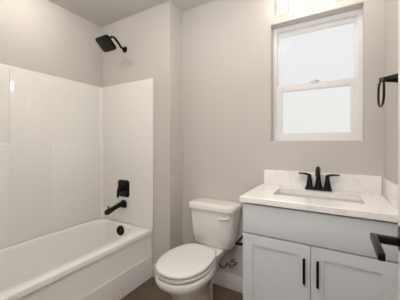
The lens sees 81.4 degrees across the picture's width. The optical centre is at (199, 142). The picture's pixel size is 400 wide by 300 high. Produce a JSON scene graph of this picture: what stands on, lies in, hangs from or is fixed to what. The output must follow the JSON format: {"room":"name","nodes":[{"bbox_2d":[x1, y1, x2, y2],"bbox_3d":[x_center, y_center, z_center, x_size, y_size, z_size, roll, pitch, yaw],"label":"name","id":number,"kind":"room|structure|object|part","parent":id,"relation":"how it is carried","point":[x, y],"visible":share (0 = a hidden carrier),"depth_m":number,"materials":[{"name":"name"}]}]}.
{"room":"bathroom","nodes":[
{"label":"bathroom","id":0,"kind":"room"},
{"bbox_2d":[0,0,101,247],"bbox_3d":[-1.425,-0.010,1.911,0.100,2.440,1.926,0,0,30],"label":"wall","id":1,"kind":"structure","parent":0,"point":[41,36],"depth_m":2.01,"materials":[{"name":"beige paint"}]},
{"bbox_2d":[48,0,214,26],"bbox_3d":[-0.344,-1.255,1.283,2.601,0.050,1.926,0,0,30],"label":"ceiling","id":2,"kind":"structure","parent":0,"point":[101,13],"depth_m":2.09,"materials":[{"name":"grey paint"}]},
{"bbox_2d":[102,1,182,263],"bbox_3d":[-0.604,-0.010,2.322,0.907,2.440,0.192,0,0,30],"label":"wall","id":3,"kind":"structure","parent":0,"point":[152,37],"depth_m":2.09,"materials":[{"name":"beige paint"}]},
{"bbox_2d":[95,35,126,52],"bbox_3d":[-0.808,-0.922,2.167,0.172,0.151,0.279,0,0,30],"label":"shower fixture","id":4,"kind":"object","parent":3,"relation":"attached to","point":[105,42],"visible":1,"depth_m":2.10,"materials":[{"name":"black metal"}]},
{"bbox_3d":[-0.787,-0.952,2.202,0.021,0.090,0.181,0,0,30],"label":"arm","id":5,"kind":"part","parent":4,"relation":"part of","materials":[{"name":"black metal"}]},
{"bbox_2d":[152,263,155,277],"bbox_3d":[-0.347,1.149,2.054,0.194,0.122,0.013,0,0,30],"label":"baseboard","id":6,"kind":"structure","parent":3,"relation":"attached to","point":[153,264],"depth_m":2.09,"materials":[{"name":"white paint"}]},
{"bbox_2d":[121,277,242,299],"bbox_3d":[-0.344,1.235,1.283,2.601,0.050,1.926,0,0,30],"label":"floor","id":7,"kind":"structure","parent":0,"point":[148,290],"depth_m":1.87,"materials":[{"name":"brown plastic"}]},
{"bbox_2d":[0,217,151,299],"bbox_3d":[-1.118,0.995,1.628,0.707,0.430,1.516,0,0,30],"label":"bathtub","id":8,"kind":"object","parent":7,"relation":"on","point":[101,258],"visible":1,"depth_m":1.80,"materials":[{"name":"white ceramic"}]},
{"bbox_2d":[0,63,152,248],"bbox_3d":[-1.113,0.097,1.625,0.724,1.367,1.521,0,0,30],"label":"shower surround","id":9,"kind":"object","parent":8,"relation":"on","point":[66,145],"visible":1,"depth_m":2.11,"materials":[{"name":"white plastic"}]},
{"bbox_3d":[-1.417,0.097,1.802,0.020,1.367,1.521,0,0,30],"label":"panel","id":10,"kind":"part","parent":9,"relation":"part of","materials":[{"name":"white tile"}]},
{"bbox_2d":[104,200,126,214],"bbox_3d":[-0.796,0.605,2.187,0.072,0.094,0.207,0,0,30],"label":"tub spout","id":11,"kind":"object","parent":9,"relation":"attached to","point":[123,203],"visible":1,"depth_m":2.18,"materials":[{"name":"black metal"}]},
{"bbox_2d":[117,180,129,197],"bbox_3d":[-0.767,0.444,2.243,0.156,0.164,0.082,0,0,30],"label":"shower valve","id":12,"kind":"object","parent":9,"relation":"attached to","point":[123,189],"visible":1,"depth_m":2.24,"materials":[{"name":"black metal"}]},
{"bbox_3d":[-0.729,0.097,2.275,0.712,1.367,0.012,0,0,30],"label":"panel","id":13,"kind":"part","parent":9,"relation":"part of","materials":[{"name":"white tile"}]},
{"bbox_2d":[155,197,240,299],"bbox_3d":[-0.024,0.842,1.645,0.414,0.736,0.760,0,0,30],"label":"toilet","id":14,"kind":"object","parent":7,"relation":"on","point":[186,271],"visible":1,"depth_m":1.60,"materials":[{"name":"white ceramic"}]},
{"bbox_3d":[-0.084,0.776,1.502,0.330,0.018,0.444,0,0,30],"label":"seat","id":15,"kind":"part","parent":14,"relation":"part of","materials":[{"name":"white plastic"}]},
{"bbox_3d":[-0.084,0.748,1.502,0.330,0.021,0.446,0,0,30],"label":"seat lid","id":16,"kind":"part","parent":14,"relation":"part of","materials":[{"name":"white plastic"}]},
{"bbox_3d":[0.115,0.501,1.883,0.414,0.052,0.208,0,0,30],"label":"tank lid","id":17,"kind":"part","parent":14,"relation":"part of","materials":[{"name":"white ceramic"}]},
{"bbox_3d":[0.117,0.668,1.888,0.396,0.297,0.186,0,0,30],"label":"tank","id":18,"kind":"part","parent":14,"relation":"part of","materials":[{"name":"white ceramic"}]},
{"bbox_3d":[0.178,0.568,1.727,0.082,0.028,0.033,0,0,5],"label":"flush handle","id":19,"kind":"part","parent":14,"relation":"part of","materials":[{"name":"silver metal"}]},
{"bbox_2d":[243,202,397,299],"bbox_3d":[0.679,0.779,1.399,0.730,0.862,0.495,0,0,30],"label":"bathroom vanity","id":20,"kind":"object","parent":7,"relation":"on","point":[289,253],"visible":0.88,"depth_m":1.20,"materials":[{"name":"grey paint"}]},
{"bbox_2d":[235,235,242,245],"bbox_3d":[0.303,0.657,1.563,0.086,0.050,0.177,0,0,30],"label":"toilet paper holder","id":21,"kind":"object","parent":20,"relation":"attached to","point":[237,242],"visible":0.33,"depth_m":1.52,"materials":[{"name":"black metal"}]},
{"bbox_3d":[0.421,0.824,1.311,0.366,0.572,0.020,0,0,30],"label":"door","id":22,"kind":"part","parent":20,"relation":"part of","materials":[{"name":"grey paint"}]},
{"bbox_3d":[0.542,0.665,1.210,0.012,0.134,0.032,0,0,30],"label":"door handle","id":23,"kind":"part","parent":20,"relation":"part of","materials":[{"name":"black metal"}]},
{"bbox_3d":[0.597,0.665,1.179,0.012,0.134,0.032,0,0,30],"label":"door handle","id":24,"kind":"part","parent":20,"relation":"part of","materials":[{"name":"black metal"}]},
{"bbox_2d":[240,169,397,222],"bbox_3d":[0.681,0.275,1.403,0.748,0.146,0.488,0,0,30],"label":"countertop","id":25,"kind":"structure","parent":20,"relation":"on","point":[378,195],"depth_m":1.40,"materials":[{"name":"white stone"}]},
{"bbox_2d":[298,166,339,191],"bbox_3d":[0.770,0.234,1.520,0.248,0.162,0.146,0,0,30],"label":"bathroom faucet","id":26,"kind":"object","parent":25,"relation":"on","point":[318,186],"visible":1,"depth_m":1.54,"materials":[{"name":"black metal"}]},
{"bbox_3d":[0.749,0.263,1.589,0.048,0.080,0.046,0,0,30],"label":"handle","id":27,"kind":"part","parent":26,"relation":"part of","materials":[{"name":"black metal"}]},
{"bbox_3d":[0.773,0.228,1.523,0.052,0.150,0.138,0,0,30],"label":"spout","id":28,"kind":"part","parent":26,"relation":"part of","materials":[{"name":"black metal"}]},
{"bbox_3d":[0.795,0.307,1.562,0.162,0.016,0.048,0,0,30],"label":"plate","id":29,"kind":"part","parent":26,"relation":"part of","materials":[{"name":"black metal"}]},
{"bbox_3d":[0.842,0.263,1.535,0.048,0.080,0.046,0,0,30],"label":"handle","id":30,"kind":"part","parent":26,"relation":"part of","materials":[{"name":"black metal"}]},
{"bbox_3d":[0.867,0.216,1.520,0.082,0.025,0.025,0,0,30],"label":"lever","id":31,"kind":"part","parent":26,"relation":"part of","materials":[{"name":"black metal"}]},
{"bbox_2d":[277,193,361,203],"bbox_3d":[0.704,0.414,1.411,0.511,0.132,0.256,0,0,30],"label":"sink basin","id":32,"kind":"object","parent":25,"relation":"in","point":[284,194],"visible":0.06,"depth_m":1.50,"materials":[{"name":"white ceramic"}]},
{"bbox_3d":[0.576,0.446,1.221,0.725,0.171,0.020,0,0,30],"label":"false drawer","id":33,"kind":"part","parent":20,"relation":"part of","materials":[{"name":"grey paint"}]},
{"bbox_3d":[0.736,0.824,1.128,0.356,0.572,0.020,0,0,30],"label":"door","id":34,"kind":"part","parent":20,"relation":"part of","materials":[{"name":"grey paint"}]},
{"bbox_2d":[183,0,383,277],"bbox_3d":[0.477,-0.010,1.891,1.594,2.440,0.150,0,0,30],"label":"wall","id":35,"kind":"structure","parent":0,"point":[228,143],"depth_m":1.88,"materials":[{"name":"beige paint"}]},
{"bbox_2d":[213,270,242,292],"bbox_3d":[0.166,1.149,1.978,0.744,0.122,0.013,0,0,30],"label":"baseboard","id":36,"kind":"structure","parent":35,"relation":"attached to","point":[233,282],"depth_m":1.93,"materials":[{"name":"white paint"}]},
{"bbox_2d":[219,258,236,268],"bbox_3d":[0.222,0.918,1.897,0.138,0.211,0.096,0,0,30],"label":"water supply valve","id":37,"kind":"object","parent":35,"relation":"attached to","point":[233,261],"visible":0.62,"depth_m":1.90,"materials":[{"name":"silver metal"}]},
{"bbox_2d":[273,8,362,140],"bbox_3d":[0.846,-0.457,1.720,0.582,0.881,0.072,0,0,30],"label":"window","id":38,"kind":"structure","parent":35,"relation":"in","point":[355,83],"depth_m":1.67,"materials":[{"name":"white plastic"}]},
{"bbox_3d":[0.855,-0.644,1.735,0.530,0.445,0.024,0,0,30],"label":"sash","id":39,"kind":"part","parent":38,"relation":"part of","materials":[{"name":"white glass"}]},
{"bbox_3d":[0.841,-0.243,1.711,0.530,0.403,0.024,0,0,30],"label":"sash","id":40,"kind":"part","parent":38,"relation":"part of","materials":[{"name":"white glass"}]},
{"bbox_2d":[264,169,381,194],"bbox_3d":[0.803,0.259,1.603,0.714,0.113,0.020,0,0,30],"label":"backsplash","id":41,"kind":"structure","parent":35,"relation":"attached to","point":[371,184],"depth_m":1.54,"materials":[{"name":"white stone"}]},
{"bbox_2d":[384,0,397,184],"bbox_3d":[0.738,-0.010,0.655,0.100,2.440,1.926,0,0,30],"label":"wall","id":42,"kind":"structure","parent":0,"point":[390,6],"depth_m":1.23,"materials":[{"name":"beige paint"}]},
{"bbox_2d":[377,73,397,107],"bbox_3d":[0.899,-0.250,1.106,0.074,0.154,0.166,0,0,30],"label":"towel ring","id":43,"kind":"object","parent":42,"relation":"attached to","point":[391,78],"visible":0.98,"depth_m":1.09,"materials":[{"name":"black metal"}]},
{"bbox_3d":[0.899,-0.305,1.106,0.074,0.045,0.045,0,0,30],"label":"wall post","id":44,"kind":"part","parent":43,"relation":"part of","materials":[{"name":"black metal"}]},
{"bbox_3d":[-0.800,-0.010,0.498,2.401,2.440,0.110,0,0,30],"label":"wall","id":45,"kind":"structure","parent":0,"visible":0},
{"bbox_2d":[370,0,399,299],"bbox_3d":[0.376,0.185,0.363,0.109,2.030,0.774,0,0,30],"label":"door","id":46,"kind":"structure","parent":45,"relation":"in","point":[377,240],"depth_m":0.68,"materials":[{"name":"white paint"}]},
{"bbox_3d":[0.465,0.270,0.611,0.015,0.019,0.147,0,0,30],"label":"lever handle","id":47,"kind":"part","parent":46,"relation":"part of","materials":[{"name":"black metal"}]}
]}

